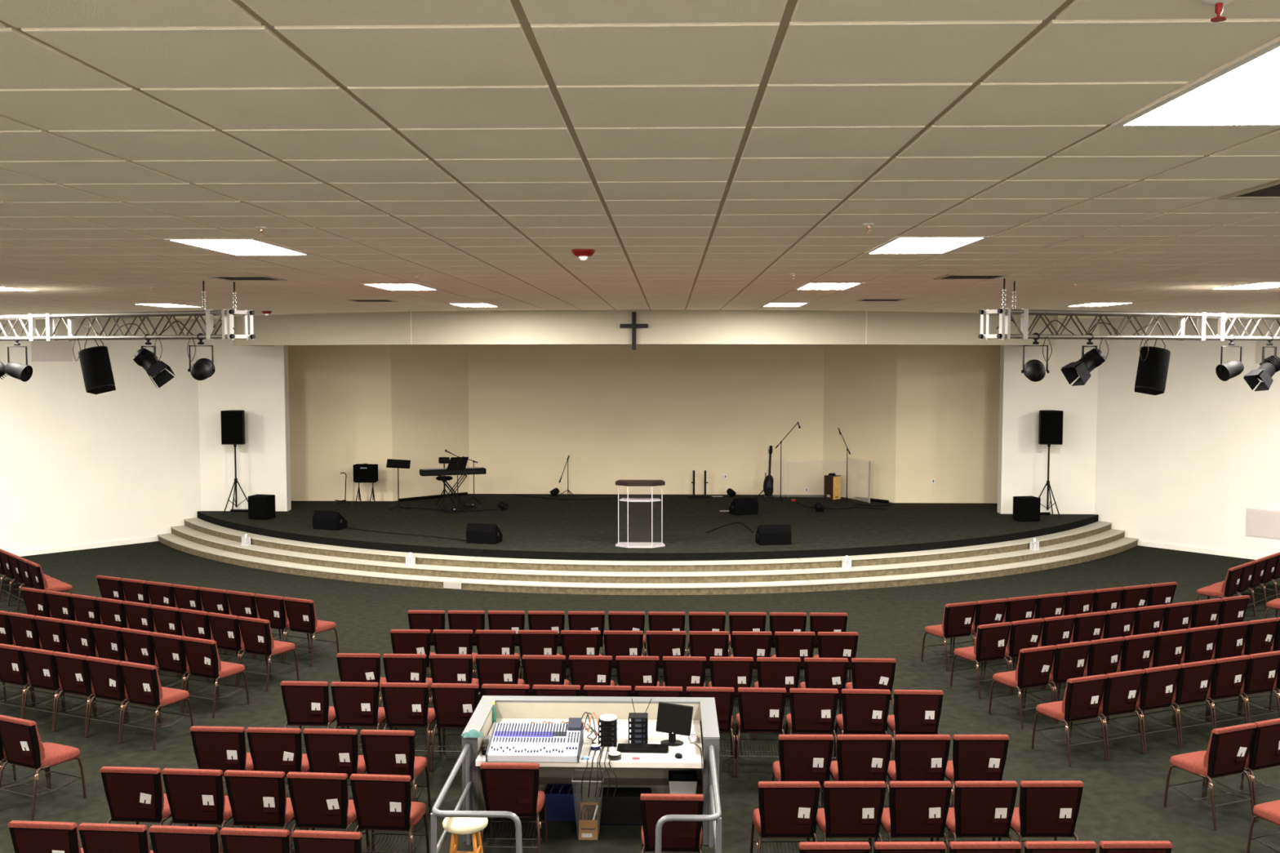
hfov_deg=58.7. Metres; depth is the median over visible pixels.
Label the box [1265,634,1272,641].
card
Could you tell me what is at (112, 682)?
card
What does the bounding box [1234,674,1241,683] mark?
card
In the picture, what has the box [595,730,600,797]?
cable
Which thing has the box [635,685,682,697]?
chair
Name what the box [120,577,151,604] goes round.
chair
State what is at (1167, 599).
card
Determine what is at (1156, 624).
card
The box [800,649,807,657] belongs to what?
card
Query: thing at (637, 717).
receiver
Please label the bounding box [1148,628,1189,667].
chair
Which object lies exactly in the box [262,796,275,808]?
card
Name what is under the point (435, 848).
handrail
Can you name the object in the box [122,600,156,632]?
chair
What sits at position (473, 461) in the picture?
microphone stand
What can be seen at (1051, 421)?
loudspeaker
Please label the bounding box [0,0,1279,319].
ceiling
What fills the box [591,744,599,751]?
tape roll
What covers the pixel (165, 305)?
diffuser
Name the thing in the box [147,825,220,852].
chair
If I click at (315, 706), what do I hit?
card
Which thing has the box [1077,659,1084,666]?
card
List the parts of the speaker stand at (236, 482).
leg, leg, leg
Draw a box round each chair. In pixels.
[0,548,26,589]
[0,549,31,605]
[0,578,17,587]
[0,610,15,645]
[0,643,63,719]
[0,682,33,706]
[0,715,86,820]
[0,737,48,789]
[6,612,42,649]
[7,552,50,610]
[7,820,84,852]
[16,556,62,612]
[20,586,52,617]
[20,647,94,731]
[26,560,72,614]
[33,615,70,653]
[44,590,77,621]
[52,651,126,737]
[61,619,98,657]
[70,594,103,625]
[77,822,153,852]
[84,656,159,743]
[89,623,128,662]
[95,575,126,600]
[95,597,129,628]
[99,766,191,850]
[118,661,193,749]
[119,627,186,689]
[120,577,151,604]
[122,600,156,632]
[146,581,177,608]
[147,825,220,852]
[150,604,185,676]
[150,631,217,711]
[161,768,249,852]
[172,584,204,611]
[177,608,237,681]
[181,636,248,717]
[189,725,253,827]
[198,586,231,653]
[207,612,267,686]
[219,827,290,852]
[223,769,309,849]
[226,590,280,657]
[237,616,298,691]
[245,727,310,829]
[253,593,310,662]
[280,680,344,750]
[283,596,339,666]
[286,772,369,852]
[291,830,362,852]
[302,728,366,829]
[330,681,391,751]
[336,653,386,729]
[349,773,429,852]
[359,729,431,831]
[380,682,441,771]
[382,653,432,733]
[390,629,435,703]
[407,610,444,645]
[428,653,480,730]
[430,683,479,772]
[431,629,478,703]
[447,610,484,664]
[475,630,521,679]
[475,654,524,696]
[480,762,547,852]
[481,684,529,696]
[487,610,524,665]
[517,630,560,684]
[521,654,569,696]
[527,610,564,655]
[532,684,580,696]
[560,630,601,684]
[566,611,604,680]
[568,655,614,696]
[583,684,631,697]
[603,631,643,685]
[608,611,646,656]
[615,655,659,697]
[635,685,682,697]
[640,793,703,852]
[646,631,685,686]
[648,611,685,656]
[662,656,706,697]
[686,686,735,777]
[687,612,725,656]
[688,631,728,687]
[708,657,754,738]
[726,612,766,657]
[729,631,772,687]
[734,687,786,777]
[750,781,820,852]
[754,657,801,738]
[768,612,807,657]
[771,631,815,688]
[771,734,834,808]
[785,688,838,760]
[798,841,870,852]
[800,657,848,734]
[809,612,848,682]
[812,781,886,852]
[813,631,858,687]
[828,734,892,806]
[833,688,890,779]
[845,657,896,715]
[873,781,952,852]
[873,841,946,852]
[885,689,943,760]
[885,734,951,837]
[920,601,977,671]
[936,781,1017,850]
[944,734,1009,837]
[948,841,1022,852]
[950,622,1012,698]
[951,598,1008,663]
[982,617,1044,693]
[988,644,1057,728]
[998,781,1084,852]
[1002,595,1038,660]
[1015,614,1076,688]
[1022,640,1091,723]
[1023,840,1097,852]
[1031,674,1107,766]
[1032,592,1066,619]
[1057,636,1124,701]
[1062,590,1095,616]
[1069,611,1106,643]
[1069,669,1145,759]
[1090,586,1123,613]
[1098,840,1173,852]
[1100,608,1137,639]
[1106,664,1181,753]
[1115,632,1157,672]
[1118,584,1151,609]
[1130,604,1166,635]
[1139,659,1216,747]
[1145,582,1177,606]
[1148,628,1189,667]
[1160,601,1195,631]
[1163,722,1257,830]
[1173,654,1250,728]
[1180,625,1220,663]
[1187,598,1222,628]
[1195,564,1244,621]
[1204,718,1279,821]
[1207,650,1279,723]
[1208,560,1256,621]
[1211,621,1250,659]
[1215,595,1249,625]
[1220,556,1267,615]
[1236,553,1279,608]
[1240,617,1279,655]
[1240,664,1279,714]
[1243,551,1279,597]
[1246,800,1279,852]
[1253,582,1279,595]
[1264,598,1279,618]
[1270,617,1279,651]
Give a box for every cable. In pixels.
[72,338,80,361]
[79,320,235,340]
[154,337,162,361]
[186,337,195,361]
[346,527,466,541]
[400,506,497,511]
[512,493,620,499]
[542,720,588,732]
[549,783,559,793]
[558,783,568,793]
[567,783,577,794]
[580,804,589,820]
[581,723,592,797]
[583,712,595,732]
[584,804,591,820]
[587,726,596,797]
[587,804,594,820]
[588,712,598,735]
[591,804,596,820]
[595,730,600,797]
[599,745,604,797]
[604,745,610,797]
[608,742,617,797]
[689,742,702,794]
[706,522,753,533]
[796,502,886,510]
[856,503,892,506]
[995,319,1155,339]
[1042,336,1052,361]
[1099,337,1108,359]
[1139,337,1148,361]
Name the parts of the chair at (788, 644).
panel, backrest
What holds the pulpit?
on the stage
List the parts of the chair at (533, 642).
leg, backrest, panel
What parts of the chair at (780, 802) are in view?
leg, leg, seat, seat frame, backrest, panel, leg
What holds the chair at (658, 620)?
on the floor
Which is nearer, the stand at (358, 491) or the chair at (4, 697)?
the chair at (4, 697)
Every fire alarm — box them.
[261,311,271,315]
[571,248,595,260]
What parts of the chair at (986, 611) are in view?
leg, seat, backrest, panel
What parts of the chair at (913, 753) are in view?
seat, panel, backrest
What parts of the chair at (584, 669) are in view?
backrest, seat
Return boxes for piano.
[419,457,486,475]
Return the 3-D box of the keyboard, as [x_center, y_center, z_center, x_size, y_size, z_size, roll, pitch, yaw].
[0.025,2.725,9.634,0.430,0.031,0.150,0,4,2]
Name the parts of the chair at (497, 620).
backrest, panel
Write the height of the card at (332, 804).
0.097 m
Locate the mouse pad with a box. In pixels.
[666,753,693,760]
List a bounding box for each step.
[157,533,1138,595]
[170,525,1125,583]
[183,517,1111,572]
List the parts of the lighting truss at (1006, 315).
frame, frame, frame, frame, frame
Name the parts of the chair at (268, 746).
backrest, panel, seat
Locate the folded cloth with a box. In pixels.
[461,729,484,737]
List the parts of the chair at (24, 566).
leg, backrest, panel, seat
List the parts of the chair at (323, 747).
backrest, panel, seat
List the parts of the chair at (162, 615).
panel, backrest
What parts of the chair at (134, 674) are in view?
leg, panel, backrest, leg, seat frame, leg, seat, leg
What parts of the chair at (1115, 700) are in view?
leg, leg, seat, backrest, panel, leg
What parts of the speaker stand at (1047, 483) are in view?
leg, leg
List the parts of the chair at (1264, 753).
leg, leg, leg, seat, backrest, panel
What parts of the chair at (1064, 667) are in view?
leg, leg, seat, backrest, panel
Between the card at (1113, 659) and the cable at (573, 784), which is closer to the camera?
the cable at (573, 784)
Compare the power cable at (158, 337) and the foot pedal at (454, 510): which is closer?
the power cable at (158, 337)
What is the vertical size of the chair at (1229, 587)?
0.870 m
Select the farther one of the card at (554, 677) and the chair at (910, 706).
the card at (554, 677)
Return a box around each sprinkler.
[255,226,267,235]
[862,222,874,231]
[1201,0,1235,22]
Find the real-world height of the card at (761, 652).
0.092 m
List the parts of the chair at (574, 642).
backrest, panel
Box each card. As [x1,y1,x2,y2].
[0,627,5,634]
[11,662,18,671]
[20,741,29,751]
[26,630,32,638]
[38,604,43,611]
[43,669,49,677]
[52,850,64,852]
[53,634,58,642]
[62,607,67,613]
[75,673,83,681]
[81,638,87,645]
[88,611,93,618]
[109,678,115,687]
[111,643,117,650]
[113,591,118,597]
[114,614,120,621]
[137,594,142,600]
[139,792,151,804]
[141,617,147,625]
[141,648,148,655]
[142,683,151,691]
[163,596,168,603]
[168,622,174,630]
[172,653,178,661]
[189,600,195,607]
[198,627,204,634]
[201,795,213,805]
[204,657,210,665]
[217,604,223,610]
[226,750,237,759]
[227,631,234,638]
[244,607,251,613]
[257,635,263,643]
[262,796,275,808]
[273,610,279,617]
[282,751,293,761]
[302,615,308,622]
[311,702,320,711]
[326,799,339,809]
[338,753,350,763]
[360,703,370,711]
[364,671,374,679]
[389,802,401,813]
[395,754,406,764]
[410,672,418,680]
[412,704,421,712]
[416,647,424,653]
[457,674,466,681]
[458,647,466,654]
[462,704,472,712]
[502,648,509,654]
[503,674,512,681]
[511,627,519,634]
[543,648,551,655]
[551,626,559,633]
[551,673,559,681]
[586,648,594,654]
[595,751,606,754]
[597,675,605,683]
[629,648,637,655]
[643,675,652,683]
[671,648,680,655]
[691,675,699,684]
[714,648,722,656]
[737,676,746,684]
[752,628,759,631]
[756,648,764,656]
[769,709,778,718]
[785,676,793,684]
[797,807,810,818]
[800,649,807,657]
[813,758,823,768]
[821,710,831,718]
[831,676,840,684]
[843,648,851,656]
[862,808,874,818]
[871,710,882,719]
[871,758,883,768]
[879,676,888,685]
[924,711,934,719]
[928,807,940,818]
[931,758,942,768]
[964,617,971,624]
[988,758,999,768]
[995,613,1001,620]
[995,808,1007,818]
[998,639,1004,647]
[1026,611,1031,617]
[1030,635,1037,642]
[1041,665,1049,672]
[1054,608,1061,614]
[1059,808,1071,819]
[1062,631,1069,638]
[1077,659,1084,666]
[1083,604,1088,611]
[1090,695,1098,704]
[1093,628,1100,635]
[1111,602,1116,608]
[1111,654,1117,662]
[1124,624,1129,631]
[1128,690,1136,698]
[1138,599,1145,605]
[1142,650,1150,657]
[1153,621,1159,628]
[1164,596,1170,603]
[1165,684,1173,693]
[1175,646,1182,654]
[1182,617,1188,624]
[1200,680,1208,688]
[1206,643,1213,650]
[1210,613,1217,620]
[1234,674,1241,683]
[1236,638,1242,646]
[1236,746,1247,756]
[1237,610,1244,617]
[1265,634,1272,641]
[1268,670,1275,678]
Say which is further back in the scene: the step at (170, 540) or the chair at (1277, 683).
the step at (170, 540)
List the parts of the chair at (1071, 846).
backrest, panel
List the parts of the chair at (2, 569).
panel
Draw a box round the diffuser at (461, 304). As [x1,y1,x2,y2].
[453,303,493,306]
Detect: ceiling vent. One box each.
[205,275,287,280]
[345,298,398,302]
[855,298,906,301]
[933,274,1010,279]
[1217,178,1279,199]
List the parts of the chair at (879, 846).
panel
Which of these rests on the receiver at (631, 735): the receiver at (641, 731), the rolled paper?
the receiver at (641, 731)
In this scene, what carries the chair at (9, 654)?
on the floor
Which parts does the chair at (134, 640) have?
panel, backrest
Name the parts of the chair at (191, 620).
panel, backrest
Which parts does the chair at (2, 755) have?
panel, leg, leg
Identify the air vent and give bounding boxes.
[31,340,72,361]
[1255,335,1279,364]
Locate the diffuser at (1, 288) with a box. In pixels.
[0,287,30,290]
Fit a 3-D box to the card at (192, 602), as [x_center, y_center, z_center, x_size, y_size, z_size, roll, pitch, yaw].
[-6.228,2.469,15.837,0.092,0.090,0.018,2,4,25]
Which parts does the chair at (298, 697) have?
backrest, panel, seat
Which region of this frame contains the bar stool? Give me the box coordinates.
[442,817,488,852]
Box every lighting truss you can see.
[0,308,255,341]
[977,307,1279,341]
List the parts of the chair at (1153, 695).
leg, seat, backrest, panel, leg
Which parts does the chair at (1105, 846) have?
panel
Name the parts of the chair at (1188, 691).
leg, seat, backrest, panel, leg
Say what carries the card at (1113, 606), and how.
on the chair at (1104, 598)
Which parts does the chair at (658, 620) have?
backrest, panel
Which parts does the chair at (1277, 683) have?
leg, leg, panel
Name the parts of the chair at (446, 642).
backrest, panel, seat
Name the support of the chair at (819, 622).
on the floor
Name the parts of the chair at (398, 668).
panel, backrest, seat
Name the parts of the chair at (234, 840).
panel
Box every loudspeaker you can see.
[220,409,244,446]
[1038,409,1063,446]
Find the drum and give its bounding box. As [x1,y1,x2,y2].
[823,475,840,499]
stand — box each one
[222,446,248,515]
[334,472,350,505]
[354,481,376,504]
[386,458,410,511]
[437,475,468,511]
[444,449,466,513]
[462,456,481,504]
[557,455,575,497]
[688,470,709,497]
[756,472,773,497]
[770,422,800,504]
[836,427,856,505]
[1038,446,1060,518]
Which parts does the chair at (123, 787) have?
backrest, panel, seat frame, seat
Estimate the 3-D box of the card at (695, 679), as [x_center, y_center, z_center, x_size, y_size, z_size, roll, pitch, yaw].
[0.593,2.710,12.156,0.094,0.092,0.018,0,4,1]
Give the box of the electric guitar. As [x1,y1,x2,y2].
[763,445,773,497]
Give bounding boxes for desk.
[475,718,702,768]
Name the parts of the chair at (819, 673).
seat, backrest, panel, leg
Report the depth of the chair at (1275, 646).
14.01 m
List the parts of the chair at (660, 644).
backrest, panel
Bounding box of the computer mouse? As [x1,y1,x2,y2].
[675,752,682,759]
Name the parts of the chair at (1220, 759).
leg, seat, leg, seat frame, leg, backrest, panel, leg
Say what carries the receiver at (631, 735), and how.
on the receiver at (630, 740)
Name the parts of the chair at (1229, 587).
seat, backrest, panel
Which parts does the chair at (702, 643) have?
backrest, panel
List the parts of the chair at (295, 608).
leg, panel, backrest, leg, seat, leg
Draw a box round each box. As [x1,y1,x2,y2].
[241,533,250,546]
[405,552,415,565]
[578,802,598,839]
[841,555,851,568]
[1029,537,1039,550]
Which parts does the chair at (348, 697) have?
backrest, panel, seat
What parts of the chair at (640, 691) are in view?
backrest, panel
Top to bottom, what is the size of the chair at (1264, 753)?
0.870 m
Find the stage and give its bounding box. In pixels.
[197,493,1098,560]
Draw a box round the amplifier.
[352,463,377,482]
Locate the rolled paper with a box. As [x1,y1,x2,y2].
[592,804,598,820]
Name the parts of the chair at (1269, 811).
leg, seat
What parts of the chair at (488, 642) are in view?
backrest, panel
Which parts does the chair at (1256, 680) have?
leg, leg, seat, backrest, panel, leg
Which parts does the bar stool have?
leg, leg, seat, leg, leg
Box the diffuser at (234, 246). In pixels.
[175,240,301,253]
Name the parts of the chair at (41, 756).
leg, panel, backrest, leg, seat frame, seat, leg, leg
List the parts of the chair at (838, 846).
panel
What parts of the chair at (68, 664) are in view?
leg, panel, backrest, seat, leg, leg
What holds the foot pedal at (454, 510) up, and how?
on the stage
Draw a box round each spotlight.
[0,361,8,379]
[4,335,32,382]
[133,333,175,388]
[187,333,215,380]
[1021,333,1048,382]
[1060,333,1105,386]
[1215,334,1244,381]
[1243,334,1279,391]
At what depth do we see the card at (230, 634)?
14.09 m
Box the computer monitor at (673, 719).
[655,702,693,746]
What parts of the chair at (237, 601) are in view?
panel, backrest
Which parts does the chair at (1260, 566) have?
leg, panel, backrest, leg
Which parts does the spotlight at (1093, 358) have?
barn door, barn door, barn door, barn door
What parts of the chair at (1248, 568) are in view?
seat, panel, backrest, leg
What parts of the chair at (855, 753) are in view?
seat, backrest, panel, leg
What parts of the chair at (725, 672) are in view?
backrest, panel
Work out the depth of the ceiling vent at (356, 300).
16.46 m
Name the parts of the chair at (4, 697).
leg, leg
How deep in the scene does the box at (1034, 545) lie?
22.16 m
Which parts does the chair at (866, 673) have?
seat, panel, backrest, leg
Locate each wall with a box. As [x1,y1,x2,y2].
[0,315,200,552]
[196,319,291,511]
[232,309,1057,346]
[288,344,392,501]
[391,344,469,501]
[467,344,824,494]
[822,344,897,502]
[894,344,1000,503]
[997,318,1099,514]
[1094,314,1279,555]
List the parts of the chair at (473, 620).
backrest, panel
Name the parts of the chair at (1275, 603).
leg, seat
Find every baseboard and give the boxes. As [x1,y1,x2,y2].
[10,536,158,556]
[1137,540,1266,559]
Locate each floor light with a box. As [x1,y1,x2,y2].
[497,501,508,510]
[550,488,559,496]
[726,488,736,497]
[812,502,825,512]
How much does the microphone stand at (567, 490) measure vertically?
1.020 m
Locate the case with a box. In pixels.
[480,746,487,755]
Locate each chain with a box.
[201,280,205,310]
[232,281,236,310]
[1001,278,1006,307]
[1012,280,1016,309]
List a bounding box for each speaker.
[78,339,115,394]
[1134,339,1170,395]
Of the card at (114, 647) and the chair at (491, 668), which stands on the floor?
the chair at (491, 668)
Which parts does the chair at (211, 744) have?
backrest, panel, seat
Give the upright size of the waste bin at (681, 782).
0.345 m
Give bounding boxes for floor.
[0,541,1279,852]
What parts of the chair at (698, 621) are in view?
backrest, panel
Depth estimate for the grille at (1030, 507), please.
23.92 m
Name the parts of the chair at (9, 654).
panel, backrest, seat, leg, leg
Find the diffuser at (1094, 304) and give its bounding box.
[1072,302,1125,306]
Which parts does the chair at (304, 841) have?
panel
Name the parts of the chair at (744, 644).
backrest, panel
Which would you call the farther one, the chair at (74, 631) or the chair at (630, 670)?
the chair at (74, 631)
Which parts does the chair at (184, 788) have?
panel, backrest, seat frame, seat, leg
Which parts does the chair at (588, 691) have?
panel, backrest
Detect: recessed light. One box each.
[0,286,39,290]
[132,303,200,306]
[164,237,311,255]
[360,283,439,290]
[449,302,499,306]
[761,302,808,306]
[795,282,863,289]
[864,235,989,253]
[1066,302,1131,306]
[1111,35,1279,127]
[1208,281,1279,288]
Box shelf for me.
[619,497,661,502]
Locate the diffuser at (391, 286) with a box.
[367,284,433,289]
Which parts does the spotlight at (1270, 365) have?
barn door, barn door, barn door, barn door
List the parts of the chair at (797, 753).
leg, seat, backrest, panel, leg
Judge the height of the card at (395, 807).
0.090 m
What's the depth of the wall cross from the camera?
19.88 m
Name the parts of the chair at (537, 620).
backrest, panel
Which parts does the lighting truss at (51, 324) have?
frame, frame, frame, frame, frame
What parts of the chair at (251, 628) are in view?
leg, panel, backrest, leg, seat, leg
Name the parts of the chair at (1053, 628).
backrest, panel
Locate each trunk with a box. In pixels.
[399,492,467,501]
[854,497,888,502]
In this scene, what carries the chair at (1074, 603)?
on the floor
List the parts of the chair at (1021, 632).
leg, leg, seat, backrest, panel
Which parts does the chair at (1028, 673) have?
leg, seat, leg, seat frame, leg, backrest, panel, leg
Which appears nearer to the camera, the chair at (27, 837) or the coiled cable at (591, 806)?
the chair at (27, 837)
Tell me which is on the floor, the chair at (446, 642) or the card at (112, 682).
the chair at (446, 642)
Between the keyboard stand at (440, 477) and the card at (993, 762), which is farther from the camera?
the keyboard stand at (440, 477)
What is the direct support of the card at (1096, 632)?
on the chair at (1085, 624)
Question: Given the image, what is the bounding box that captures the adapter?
[609,746,614,751]
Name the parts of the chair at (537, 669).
backrest, seat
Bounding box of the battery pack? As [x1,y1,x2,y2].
[582,755,589,759]
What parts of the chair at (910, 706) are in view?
seat, leg, panel, backrest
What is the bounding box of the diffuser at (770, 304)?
[765,303,803,306]
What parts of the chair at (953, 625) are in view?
leg, leg, seat, leg, backrest, panel, leg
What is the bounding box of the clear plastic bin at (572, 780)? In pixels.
[571,769,604,782]
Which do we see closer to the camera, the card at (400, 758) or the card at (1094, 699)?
the card at (400, 758)
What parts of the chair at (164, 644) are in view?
panel, backrest, seat, leg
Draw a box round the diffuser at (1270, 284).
[1222,282,1279,288]
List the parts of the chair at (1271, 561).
panel, backrest, leg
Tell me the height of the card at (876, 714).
0.092 m
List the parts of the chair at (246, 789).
backrest, panel, seat frame, seat, leg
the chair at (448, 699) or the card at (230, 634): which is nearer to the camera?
the chair at (448, 699)
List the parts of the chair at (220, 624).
panel, backrest, seat, leg, leg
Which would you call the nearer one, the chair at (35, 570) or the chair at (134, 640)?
the chair at (134, 640)
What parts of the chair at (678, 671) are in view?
backrest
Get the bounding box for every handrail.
[431,742,522,852]
[655,745,721,852]
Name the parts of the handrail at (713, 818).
post, rail, post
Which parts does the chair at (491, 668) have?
backrest, seat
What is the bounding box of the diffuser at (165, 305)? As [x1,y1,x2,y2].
[146,304,194,306]
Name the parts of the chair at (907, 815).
leg, seat, panel, backrest, leg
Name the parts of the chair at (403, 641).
panel, backrest, leg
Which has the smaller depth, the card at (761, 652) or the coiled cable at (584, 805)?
the coiled cable at (584, 805)
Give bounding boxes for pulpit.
[615,480,665,547]
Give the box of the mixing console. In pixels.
[485,717,583,763]
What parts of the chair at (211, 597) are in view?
panel, backrest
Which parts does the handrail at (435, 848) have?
post, rail, post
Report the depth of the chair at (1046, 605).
15.30 m
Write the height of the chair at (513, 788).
0.870 m
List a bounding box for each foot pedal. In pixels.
[444,508,456,512]
[463,504,475,508]
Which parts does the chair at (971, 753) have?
seat, leg, panel, backrest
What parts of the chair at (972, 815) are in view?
leg, seat, panel, backrest, leg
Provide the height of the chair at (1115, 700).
0.870 m
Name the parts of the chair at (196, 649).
leg, panel, backrest, leg, leg, seat, leg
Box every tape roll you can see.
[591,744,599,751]
[608,751,621,760]
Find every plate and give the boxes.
[443,582,461,589]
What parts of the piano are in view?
panel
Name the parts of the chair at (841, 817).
leg, leg, seat, seat frame, panel, backrest, leg, leg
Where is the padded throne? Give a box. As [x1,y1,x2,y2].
[435,457,455,507]
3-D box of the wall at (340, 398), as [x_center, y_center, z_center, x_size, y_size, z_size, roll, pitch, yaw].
[-7.351,-0.383,27.244,2.850,4.450,0.120,0,4,2]
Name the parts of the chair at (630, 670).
backrest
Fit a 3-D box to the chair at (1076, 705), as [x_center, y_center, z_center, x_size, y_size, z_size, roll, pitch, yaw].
[4.393,2.926,11.626,0.490,0.870,0.567,-1,4,-22]
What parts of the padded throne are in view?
seat, backrest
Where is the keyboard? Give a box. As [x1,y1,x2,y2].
[617,743,668,753]
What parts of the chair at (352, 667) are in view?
backrest, panel, leg, seat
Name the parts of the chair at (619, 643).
backrest, panel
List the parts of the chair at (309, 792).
leg, backrest, panel, seat frame, seat, leg, leg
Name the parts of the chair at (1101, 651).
leg, seat, backrest, panel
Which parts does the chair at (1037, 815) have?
leg, seat, backrest, panel, leg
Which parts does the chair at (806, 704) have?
leg, seat, backrest, panel, leg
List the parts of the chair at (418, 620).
backrest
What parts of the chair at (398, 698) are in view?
backrest, panel, seat, leg, leg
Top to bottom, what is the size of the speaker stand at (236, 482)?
1.481 m
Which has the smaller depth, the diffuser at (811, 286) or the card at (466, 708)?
the card at (466, 708)
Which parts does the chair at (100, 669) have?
leg, panel, backrest, seat, leg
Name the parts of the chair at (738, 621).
seat, leg, backrest, panel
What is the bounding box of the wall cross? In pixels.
[619,311,648,350]
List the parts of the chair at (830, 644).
panel, backrest, leg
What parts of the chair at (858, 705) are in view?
leg, seat, backrest, panel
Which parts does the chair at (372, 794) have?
leg, backrest, panel, seat frame, seat, leg, leg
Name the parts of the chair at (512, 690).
backrest, panel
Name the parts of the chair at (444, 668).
leg, backrest, panel, seat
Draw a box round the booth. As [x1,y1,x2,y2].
[461,695,719,844]
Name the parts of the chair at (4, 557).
leg, backrest, panel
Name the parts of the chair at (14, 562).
leg, backrest, panel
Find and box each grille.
[248,497,266,519]
[353,469,373,480]
[1022,498,1039,520]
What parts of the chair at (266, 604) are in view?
panel, backrest, seat, leg, leg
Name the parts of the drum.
plate, plate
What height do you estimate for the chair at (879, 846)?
0.870 m
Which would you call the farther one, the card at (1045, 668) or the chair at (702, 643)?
the chair at (702, 643)
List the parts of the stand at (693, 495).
post, post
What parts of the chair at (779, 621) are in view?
backrest, panel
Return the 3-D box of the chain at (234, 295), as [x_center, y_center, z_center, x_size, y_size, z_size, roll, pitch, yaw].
[-4.352,-1.395,12.205,0.034,0.313,0.034,-3,5,-43]
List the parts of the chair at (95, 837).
panel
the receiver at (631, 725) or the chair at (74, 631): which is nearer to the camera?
the receiver at (631, 725)
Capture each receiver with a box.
[598,718,617,726]
[598,723,617,731]
[598,728,617,736]
[598,733,617,742]
[598,738,617,746]
[628,712,648,722]
[628,720,648,728]
[628,725,648,733]
[628,730,648,738]
[628,736,648,743]
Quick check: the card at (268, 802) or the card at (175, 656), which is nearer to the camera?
the card at (268, 802)
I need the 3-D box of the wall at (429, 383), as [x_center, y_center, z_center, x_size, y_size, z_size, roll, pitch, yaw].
[-5.159,-0.426,27.919,2.179,4.450,0.120,-3,5,-42]
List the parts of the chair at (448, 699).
leg, leg, backrest, panel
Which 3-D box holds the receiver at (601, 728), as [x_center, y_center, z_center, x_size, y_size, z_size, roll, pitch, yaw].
[-0.277,2.575,9.761,0.155,0.041,0.150,0,4,2]
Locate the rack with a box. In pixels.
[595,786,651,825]
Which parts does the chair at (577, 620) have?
backrest, panel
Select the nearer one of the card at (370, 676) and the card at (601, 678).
the card at (601, 678)
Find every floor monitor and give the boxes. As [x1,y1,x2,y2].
[312,510,347,530]
[466,523,502,544]
[728,497,758,515]
[755,524,791,545]
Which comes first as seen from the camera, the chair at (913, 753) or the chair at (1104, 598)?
the chair at (913, 753)
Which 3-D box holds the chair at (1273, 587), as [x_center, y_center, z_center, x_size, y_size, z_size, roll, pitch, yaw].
[10.711,2.446,19.128,0.490,0.870,0.567,-3,5,-42]
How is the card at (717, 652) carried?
on the chair at (702, 643)
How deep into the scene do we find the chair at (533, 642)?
13.29 m
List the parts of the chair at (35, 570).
panel, backrest, seat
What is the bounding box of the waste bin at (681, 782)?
[668,770,697,794]
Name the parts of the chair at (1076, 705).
leg, seat, leg, seat frame, backrest, panel, leg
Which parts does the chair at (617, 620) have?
backrest, panel, seat, leg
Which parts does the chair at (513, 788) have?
leg, leg, backrest, panel, seat, leg, leg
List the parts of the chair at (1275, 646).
panel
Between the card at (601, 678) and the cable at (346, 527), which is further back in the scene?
the cable at (346, 527)
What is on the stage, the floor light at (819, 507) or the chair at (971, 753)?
the floor light at (819, 507)
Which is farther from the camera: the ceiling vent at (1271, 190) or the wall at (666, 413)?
the wall at (666, 413)
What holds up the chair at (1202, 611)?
on the floor
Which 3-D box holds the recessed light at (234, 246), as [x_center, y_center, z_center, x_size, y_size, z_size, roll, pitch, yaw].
[-2.870,-1.297,8.222,0.610,0.012,1.220,0,4,2]
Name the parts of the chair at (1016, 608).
backrest, panel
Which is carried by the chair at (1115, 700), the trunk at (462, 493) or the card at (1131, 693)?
the card at (1131, 693)
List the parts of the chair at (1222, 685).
leg, leg, seat, backrest, panel, leg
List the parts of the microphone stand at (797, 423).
boom arm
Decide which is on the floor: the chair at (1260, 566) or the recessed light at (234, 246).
the chair at (1260, 566)
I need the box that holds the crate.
[544,783,582,821]
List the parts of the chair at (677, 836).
seat, backrest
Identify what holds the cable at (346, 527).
on the stage
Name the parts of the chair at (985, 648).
leg, seat, leg, leg, backrest, panel, leg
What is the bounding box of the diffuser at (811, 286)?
[800,283,857,288]
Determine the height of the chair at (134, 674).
0.870 m
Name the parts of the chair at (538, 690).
backrest, panel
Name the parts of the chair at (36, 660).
leg, panel, backrest, seat, leg, leg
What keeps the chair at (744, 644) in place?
on the floor
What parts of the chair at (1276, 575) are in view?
panel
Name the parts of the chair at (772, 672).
seat, backrest, panel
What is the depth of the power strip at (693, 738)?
9.84 m
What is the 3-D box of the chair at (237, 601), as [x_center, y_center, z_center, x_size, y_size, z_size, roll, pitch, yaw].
[-5.324,2.667,15.674,0.490,0.870,0.567,2,4,25]
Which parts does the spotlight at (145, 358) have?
barn door, barn door, barn door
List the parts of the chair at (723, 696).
panel, backrest, seat, leg, leg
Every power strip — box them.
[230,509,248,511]
[688,732,697,742]
[1040,512,1050,515]
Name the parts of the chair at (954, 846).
backrest, panel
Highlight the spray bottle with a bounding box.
[491,701,496,723]
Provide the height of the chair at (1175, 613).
0.870 m
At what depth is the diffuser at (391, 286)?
13.11 m
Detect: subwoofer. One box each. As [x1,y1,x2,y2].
[248,494,275,519]
[1013,496,1040,521]
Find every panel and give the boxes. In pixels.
[868,460,871,502]
[1245,507,1279,539]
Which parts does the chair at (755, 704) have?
leg, leg, seat, backrest, panel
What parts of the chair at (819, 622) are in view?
backrest, panel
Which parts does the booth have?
panel, panel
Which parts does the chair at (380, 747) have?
panel, backrest, leg, seat, leg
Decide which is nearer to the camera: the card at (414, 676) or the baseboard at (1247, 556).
the card at (414, 676)

